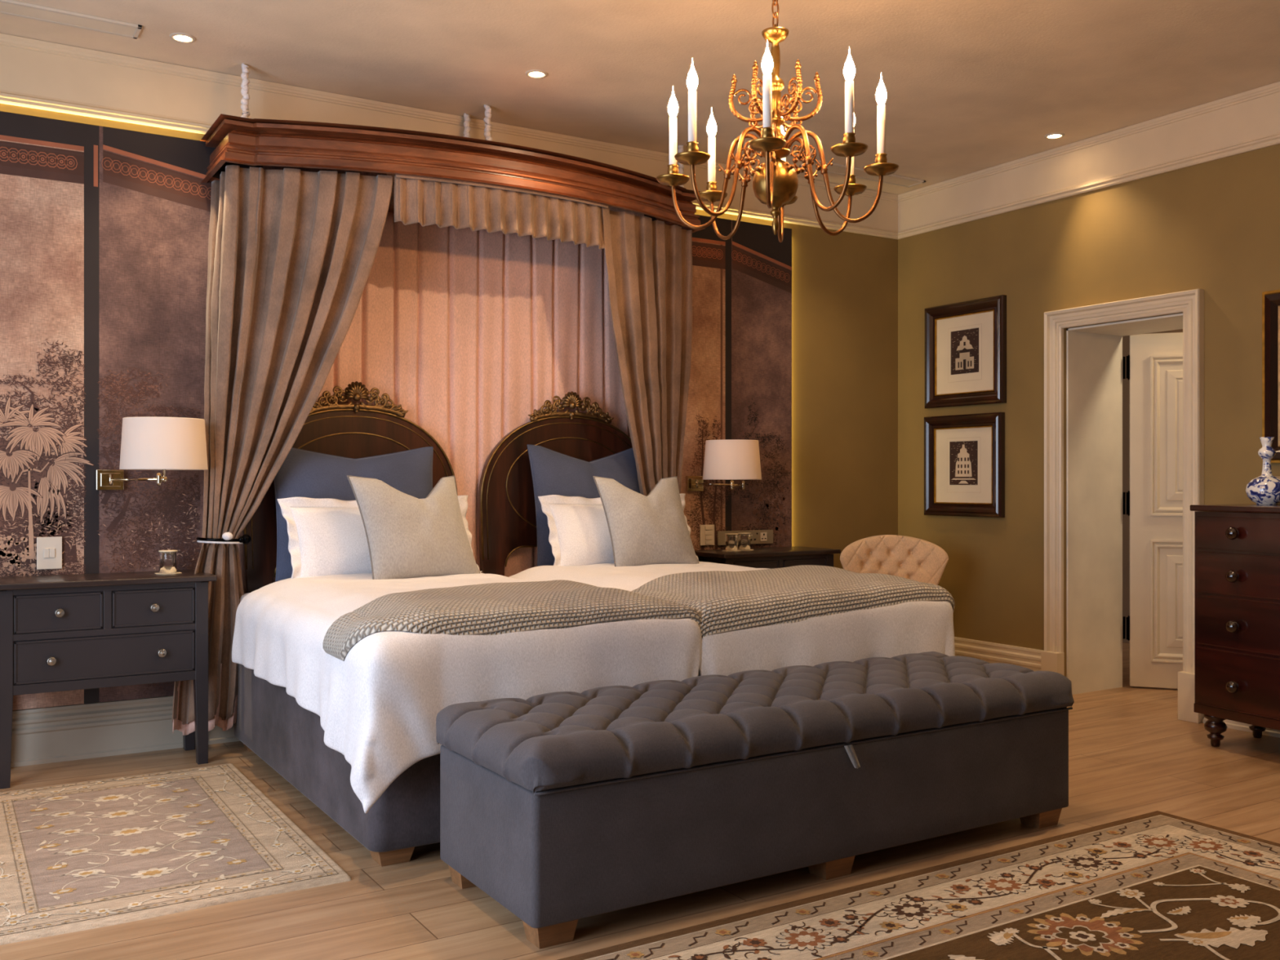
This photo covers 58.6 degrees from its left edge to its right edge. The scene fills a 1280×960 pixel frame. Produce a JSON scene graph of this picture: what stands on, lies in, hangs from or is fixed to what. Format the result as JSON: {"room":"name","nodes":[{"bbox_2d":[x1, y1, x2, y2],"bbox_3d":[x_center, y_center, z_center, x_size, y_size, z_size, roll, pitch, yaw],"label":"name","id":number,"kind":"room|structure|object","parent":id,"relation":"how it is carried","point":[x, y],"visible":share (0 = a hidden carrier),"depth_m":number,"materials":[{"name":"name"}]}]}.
{"room":"hotel bedroom","nodes":[
{"label":"hotel bedroom","id":0,"kind":"room"},
{"bbox_2d":[0,102,897,568],"bbox_3d":[-1.172,-0.335,5.776,6.676,3.070,0.100,0,0,-32],"label":"wall","id":1,"kind":"structure","parent":0,"point":[845,284],"depth_m":7.22,"materials":[{"name":"green paint"}]},
{"bbox_2d":[10,695,240,767],"bbox_3d":[-1.137,1.083,5.719,6.676,0.234,0.034,0,0,-32],"label":"baseboard","id":2,"kind":"structure","parent":1,"relation":"attached to","point":[55,734],"depth_m":4.95,"materials":[{"name":"grey paint"}]},
{"bbox_2d":[0,111,791,710],"bbox_3d":[-1.402,-0.291,5.562,5.476,2.511,0.022,0,0,-32],"label":"wall mural","id":3,"kind":"object","parent":1,"relation":"attached to","point":[104,230],"visible":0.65,"depth_m":5.03,"materials":[{"name":"brown paper"}]},
{"bbox_2d":[36,536,62,569],"bbox_3d":[-2.512,0.306,4.849,0.096,0.137,0.014,0,0,-32],"label":"switch plate","id":4,"kind":"object","parent":3,"relation":"attached to","point":[49,549],"visible":1,"depth_m":4.85,"materials":[{"name":"beige plastic"}]},
{"bbox_2d":[95,417,208,490],"bbox_3d":[-2.065,-0.111,4.874,0.346,0.302,0.513,0,0,-43],"label":"wall lamp","id":5,"kind":"object","parent":3,"relation":"attached to","point":[147,443],"visible":1,"depth_m":4.68,"materials":[{"name":"cloth"},{"name":"brass"}]},
{"bbox_2d":[699,524,714,545],"bbox_3d":[0.393,0.315,6.643,0.100,0.120,0.014,0,0,-32],"label":"switch plate","id":6,"kind":"object","parent":3,"relation":"attached to","point":[706,531],"visible":1,"depth_m":6.63,"materials":[{"name":"beige plastic"}]},
{"bbox_2d":[685,439,761,491],"bbox_3d":[0.494,-0.084,6.447,0.332,0.287,0.443,0,0,-23],"label":"wall lamp","id":7,"kind":"object","parent":3,"relation":"attached to","point":[731,460],"visible":1,"depth_m":6.27,"materials":[{"name":"white fabric"}]},
{"bbox_2d":[717,529,773,545],"bbox_3d":[0.632,0.337,6.789,0.410,0.083,0.015,0,0,-32],"label":"panel","id":8,"kind":"object","parent":3,"relation":"attached to","point":[757,536],"visible":0.55,"depth_m":6.83,"materials":[{"name":"metal"}]},
{"bbox_2d":[760,532,766,541],"bbox_3d":[0.744,0.336,6.855,0.048,0.052,0.004,0,0,-32],"label":"socket","id":9,"kind":"object","parent":8,"relation":"attached to","point":[762,535],"depth_m":6.85,"materials":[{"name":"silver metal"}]},
{"bbox_2d":[237,212,631,593],"bbox_3d":[-0.902,-0.185,5.812,2.274,2.270,0.052,0,0,-32],"label":"drape","id":10,"kind":"object","parent":1,"relation":"hanging from","point":[467,331],"visible":0.27,"depth_m":5.85,"materials":[{"name":"pink fabric"}]},
{"bbox_2d":[0,0,1279,195],"bbox_3d":[1.261,-1.895,3.952,8.900,0.050,9.000,0,0,-32],"label":"ceiling","id":11,"kind":"structure","parent":0,"point":[971,86],"depth_m":5.05,"materials":[{"name":"paint"}]},
{"bbox_2d":[0,0,142,39],"bbox_3d":[-2.648,-1.863,4.382,1.340,0.012,0.140,0,0,-32],"label":"ceiling vent","id":12,"kind":"object","parent":11,"relation":"in","point":[11,7],"visible":1,"depth_m":4.59,"materials":[{"name":"white metal"}]},
{"bbox_2d":[169,32,195,43],"bbox_3d":[-1.927,-1.867,4.804,0.104,0.006,0.104,0,0,-32],"label":"recessed light","id":13,"kind":"object","parent":11,"relation":"in","point":[178,37],"visible":1,"depth_m":4.80,"materials":[{"name":"white metal"}]},
{"bbox_2d":[200,63,704,232],"bbox_3d":[-0.748,-1.618,5.565,2.526,0.519,0.696,0,0,-32],"label":"canopy pelmet","id":14,"kind":"object","parent":11,"relation":"hanging from","point":[242,140],"visible":0.93,"depth_m":5.14,"materials":[{"name":"brown wood"}]},
{"bbox_2d":[172,164,392,735],"bbox_3d":[-1.558,-0.123,5.051,0.918,2.466,0.301,0,0,-3],"label":"curtain","id":15,"kind":"object","parent":14,"relation":"hanging from","point":[292,252],"visible":0.9,"depth_m":4.99,"materials":[{"name":"beige fabric"}]},
{"bbox_2d":[195,532,251,544],"bbox_3d":[-1.796,0.249,5.077,0.210,0.057,0.383,0,0,10],"label":"tieback","id":16,"kind":"object","parent":15,"relation":"attached to","point":[246,539],"visible":1,"depth_m":4.91,"materials":[{"name":"black metal"}]},
{"bbox_2d":[394,174,608,249],"bbox_3d":[-0.615,-1.253,5.326,1.086,0.212,0.117,0,0,-32],"label":"valance","id":17,"kind":"object","parent":14,"relation":"hanging from","point":[424,201],"visible":1,"depth_m":5.26,"materials":[{"name":"beige fabric"}]},
{"bbox_2d":[601,206,692,496],"bbox_3d":[0.070,-0.293,5.987,0.266,2.126,0.878,0,0,21],"label":"curtain","id":18,"kind":"object","parent":14,"relation":"hanging from","point":[649,263],"visible":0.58,"depth_m":5.96,"materials":[{"name":"beige fabric"}]},
{"bbox_2d":[524,69,547,78],"bbox_3d":[-0.475,-1.867,5.231,0.104,0.006,0.104,0,0,-32],"label":"recessed light","id":19,"kind":"object","parent":11,"relation":"in","point":[535,73],"visible":1,"depth_m":5.23,"materials":[{"name":"white metal"}]},
{"bbox_2d":[656,0,898,242],"bbox_3d":[0.416,-1.312,3.500,0.693,1.114,0.693,0,0,-12],"label":"chandelier","id":20,"kind":"object","parent":11,"relation":"hanging from","point":[775,181],"visible":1,"depth_m":3.45,"materials":[{"name":"gold metal"}]},
{"bbox_2d":[799,160,925,187],"bbox_3d":[1.360,-1.863,6.923,0.890,0.012,0.150,0,0,-32],"label":"ceiling vent","id":21,"kind":"object","parent":11,"relation":"in","point":[838,169],"visible":0.69,"depth_m":6.97,"materials":[{"name":"white metal"}]},
{"bbox_2d":[1044,132,1064,138],"bbox_3d":[2.243,-1.867,6.169,0.104,0.006,0.104,0,0,-32],"label":"recessed light","id":22,"kind":"object","parent":11,"relation":"in","point":[1051,135],"visible":1,"depth_m":6.17,"materials":[{"name":"white metal"}]},
{"bbox_2d":[0,642,1279,959],"bbox_3d":[1.261,1.225,3.952,8.900,0.050,9.000,0,0,-32],"label":"floor","id":23,"kind":"structure","parent":0,"point":[1131,754],"depth_m":3.53,"materials":[{"name":"brown wood"}]},
{"bbox_2d":[0,569,217,789],"bbox_3d":[-2.252,0.800,4.778,0.840,0.800,0.387,0,0,-32],"label":"nightstand","id":24,"kind":"object","parent":23,"relation":"on","point":[59,633],"visible":1,"depth_m":4.63,"materials":[{"name":"grey paint"}]},
{"bbox_2d":[154,572,181,574],"bbox_3d":[-2.042,0.399,4.933,0.105,0.002,0.105,0,0,-32],"label":"coaster","id":25,"kind":"object","parent":24,"relation":"on","point":[158,572],"visible":0.8,"depth_m":4.91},
{"bbox_2d":[158,550,177,573],"bbox_3d":[-2.042,0.348,4.933,0.078,0.096,0.078,0,0,-32],"label":"drinking glass","id":26,"kind":"object","parent":25,"relation":"on","point":[167,558],"visible":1,"depth_m":4.90,"materials":[{"name":"clear glass"}]},
{"bbox_2d":[0,763,351,945],"bbox_3d":[-1.726,1.192,3.854,1.031,0.016,1.636,0,0,-32],"label":"rug","id":27,"kind":"object","parent":23,"relation":"on","point":[78,856],"visible":1,"depth_m":3.65,"materials":[{"name":"beige carpet"}]},
{"bbox_2d":[234,381,457,866],"bbox_3d":[-0.859,0.362,4.630,1.135,1.676,1.992,0,0,-32],"label":"twin bed","id":28,"kind":"object","parent":23,"relation":"on","point":[270,723],"visible":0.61,"depth_m":4.54,"materials":[{"name":"grey fabric"}]},
{"bbox_2d":[273,446,433,582],"bbox_3d":[-1.317,0.150,5.319,0.783,0.635,0.211,0,0,-32],"label":"pillow","id":29,"kind":"object","parent":28,"relation":"on","point":[303,473],"visible":0.43,"depth_m":5.22,"materials":[{"name":"fabric"}]},
{"bbox_2d":[231,572,701,813],"bbox_3d":[-0.731,0.688,4.384,1.272,0.569,1.730,0,0,-32],"label":"sheet","id":30,"kind":"object","parent":28,"relation":"on","point":[378,707],"visible":0.56,"depth_m":3.69,"materials":[{"name":"white fabric"}]},
{"bbox_2d":[277,495,482,578],"bbox_3d":[-1.156,0.254,5.155,0.911,0.372,0.208,0,0,-36],"label":"pillow","id":31,"kind":"object","parent":30,"relation":"on","point":[327,536],"visible":0.38,"depth_m":4.96,"materials":[{"name":"fabric"}]},
{"bbox_2d":[346,475,480,579],"bbox_3d":[-0.981,0.207,5.006,0.569,0.462,0.242,0,0,-44],"label":"cushion","id":32,"kind":"object","parent":30,"relation":"on","point":[407,535],"visible":0.91,"depth_m":4.91,"materials":[{"name":"fabric"}]},
{"bbox_2d":[322,579,702,661],"bbox_3d":[-0.495,0.467,4.010,1.264,0.181,0.756,0,0,-32],"label":"knitted throw","id":33,"kind":"object","parent":30,"relation":"on","point":[491,608],"visible":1,"depth_m":3.73,"materials":[{"name":"grey fabric"}]},
{"bbox_2d":[477,391,699,675],"bbox_3d":[0.132,0.362,5.243,1.135,1.676,1.992,0,0,-32],"label":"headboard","id":34,"kind":"object","parent":23,"relation":"on","point":[507,516],"visible":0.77,"depth_m":5.92,"materials":[{"name":"brown wood"}]},
{"bbox_2d":[527,444,639,566],"bbox_3d":[-0.247,0.140,5.976,0.704,0.654,0.211,0,0,-32],"label":"pillow","id":35,"kind":"object","parent":34,"relation":"on","point":[553,473],"visible":0.37,"depth_m":5.86,"materials":[{"name":"fabric"}]},
{"bbox_2d":[509,560,955,675],"bbox_3d":[0.322,0.688,5.062,1.343,0.578,1.683,0,0,-32],"label":"sheet","id":36,"kind":"object","parent":34,"relation":"on","point":[920,626],"visible":0.41,"depth_m":4.44,"materials":[{"name":"white fabric"}]},
{"bbox_2d":[537,493,698,565],"bbox_3d":[-0.092,0.254,5.838,0.874,0.373,0.218,0,0,-32],"label":"pillow","id":37,"kind":"object","parent":36,"relation":"on","point":[580,535],"visible":0.36,"depth_m":5.67,"materials":[{"name":"fabric"}]},
{"bbox_2d":[592,475,698,566],"bbox_3d":[0.037,0.207,5.642,0.510,0.462,0.243,0,0,-32],"label":"cushion","id":38,"kind":"object","parent":36,"relation":"on","point":[652,528],"visible":0.88,"depth_m":5.56,"materials":[{"name":"fabric"}]},
{"bbox_2d":[631,564,955,638],"bbox_3d":[0.584,0.562,4.665,1.363,0.382,0.742,0,0,-32],"label":"knitted throw","id":39,"kind":"object","parent":36,"relation":"on","point":[726,602],"visible":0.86,"depth_m":4.37,"materials":[{"name":"grey fabric"}]},
{"bbox_2d":[435,651,1074,948],"bbox_3d":[0.448,0.927,3.700,2.144,0.546,0.709,0,0,-32],"label":"ottoman bench","id":40,"kind":"object","parent":23,"relation":"on","point":[563,808],"visible":1,"depth_m":3.30,"materials":[{"name":"fabric"}]},
{"bbox_2d":[694,546,840,568],"bbox_3d":[0.718,0.800,6.612,0.840,0.800,0.387,0,0,-32],"label":"nightstand","id":41,"kind":"object","parent":23,"relation":"on","point":[771,557],"visible":0.24,"depth_m":6.47,"materials":[{"name":"grey paint"}]},
{"bbox_3d":[0.523,0.399,6.517,0.105,0.002,0.105,0,0,-32],"label":"coaster","id":42,"kind":"object","parent":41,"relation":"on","visible":0},
{"bbox_2d":[724,533,737,551],"bbox_3d":[0.523,0.348,6.517,0.078,0.096,0.078,0,0,-32],"label":"drinking glass","id":43,"kind":"object","parent":42,"relation":"on","point":[731,539],"visible":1,"depth_m":6.49,"materials":[{"name":"white"}]},
{"bbox_3d":[0.605,0.399,6.603,0.105,0.002,0.105,0,0,-32],"label":"coaster","id":44,"kind":"object","parent":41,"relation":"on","visible":0},
{"bbox_2d":[737,532,751,549],"bbox_3d":[0.606,0.348,6.603,0.078,0.096,0.078,0,0,-32],"label":"drinking glass","id":45,"kind":"object","parent":44,"relation":"on","point":[744,538],"visible":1,"depth_m":6.57,"materials":[{"name":"white"}]},
{"bbox_2d":[840,534,948,585],"bbox_3d":[1.494,0.757,6.453,0.613,0.885,0.588,0,0,-32],"label":"tufted chair","id":46,"kind":"object","parent":23,"relation":"on","point":[913,558],"visible":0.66,"depth_m":6.60,"materials":[{"name":"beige fabric"}]},
{"bbox_2d":[557,810,1279,959],"bbox_3d":[1.074,1.192,2.347,3.195,0.016,2.165,0,0,-32],"label":"rug","id":47,"kind":"object","parent":23,"relation":"on","point":[1157,885],"visible":1,"depth_m":3.13,"materials":[{"name":"brown carpet"}]},
{"bbox_2d":[1190,503,1279,746],"bbox_3d":[2.971,0.654,4.814,0.555,1.092,1.124,0,0,-32],"label":"dresser","id":48,"kind":"object","parent":23,"relation":"on","point":[1237,545],"visible":1,"depth_m":4.96,"materials":[{"name":"brown wood"}]},
{"bbox_2d":[1244,436,1279,505],"bbox_3d":[2.823,-0.045,5.135,0.172,0.305,0.172,0,0,-32],"label":"porcelain vase","id":49,"kind":"object","parent":48,"relation":"on","point":[1263,490],"visible":1,"depth_m":5.10,"materials":[{"name":"ceramic"}]},
{"bbox_2d":[897,143,1279,676],"bbox_3d":[3.793,-0.335,4.564,0.500,3.070,7.380,0,0,-32],"label":"wall","id":50,"kind":"structure","parent":0,"point":[1213,227],"depth_m":6.44,"materials":[{"name":"green paint"}]},
{"bbox_2d":[0,33,1279,239],"bbox_3d":[0.767,-1.726,2.636,6.676,0.283,7.280,0,0,-32],"label":"trim","id":51,"kind":"structure","parent":50,"relation":"attached to","point":[34,73],"depth_m":5.72,"materials":[{"name":"beige paint"}]},
{"bbox_2d":[924,412,1004,517],"bbox_3d":[1.975,-0.095,6.989,0.042,0.622,0.620,0,0,-32],"label":"framed print","id":52,"kind":"object","parent":50,"relation":"attached to","point":[964,455],"visible":1,"depth_m":6.97,"materials":[{"name":"black wood"}]},
{"bbox_2d":[924,294,1006,408],"bbox_3d":[1.980,-0.778,6.981,0.042,0.636,0.627,0,0,-32],"label":"framed print","id":53,"kind":"object","parent":50,"relation":"attached to","point":[966,341],"visible":1,"depth_m":6.97,"materials":[{"name":"black wood"}]},
{"bbox_2d":[954,636,1042,671],"bbox_3d":[1.990,1.083,6.976,0.034,0.234,1.180,0,0,-32],"label":"baseboard","id":54,"kind":"structure","parent":50,"relation":"attached to","point":[990,652],"depth_m":6.75,"materials":[{"name":"beige paint"}]},
{"bbox_2d":[1040,288,1204,723],"bbox_3d":[2.540,0.122,6.059,0.062,2.155,0.944,0,0,-32],"label":"trim","id":55,"kind":"structure","parent":50,"relation":"attached to","point":[1190,303],"depth_m":5.96,"materials":[{"name":"beige paint"}]},
{"bbox_2d":[1066,313,1182,694],"bbox_3d":[2.790,0.173,6.213,0.485,2.054,0.728,0,0,-32],"label":"trim","id":56,"kind":"structure","parent":50,"relation":"attached to","point":[1094,353],"depth_m":6.49,"materials":[{"name":"white paint"}]},
{"bbox_2d":[1123,332,1182,688],"bbox_3d":[3.191,0.170,6.471,0.824,2.040,0.123,0,0,19],"label":"door","id":57,"kind":"structure","parent":50,"relation":"in","point":[1154,362],"depth_m":6.56,"materials":[{"name":"beige paint"}]},
{"bbox_2d":[1203,717,1279,737],"bbox_3d":[4.155,1.083,3.471,0.034,0.234,5.140,0,0,-32],"label":"baseboard","id":58,"kind":"structure","parent":50,"relation":"attached to","point":[1231,724],"depth_m":5.47,"materials":[{"name":"beige paint"}]},
{"bbox_2d":[1262,289,1279,462],"bbox_3d":[3.173,-0.490,5.042,0.050,0.810,0.845,0,0,-32],"label":"mirror","id":59,"kind":"object","parent":50,"relation":"attached to","point":[1271,299],"visible":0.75,"depth_m":5.34,"materials":[{"name":"black metal"}]},
{"bbox_2d":[1122,328,1182,643],"bbox_3d":[4.314,-0.335,5.838,1.724,3.070,9.000,0,0,-32],"label":"wall","id":60,"kind":"structure","parent":0,"point":[1126,340],"depth_m":8.44,"materials":[{"name":"paint"}]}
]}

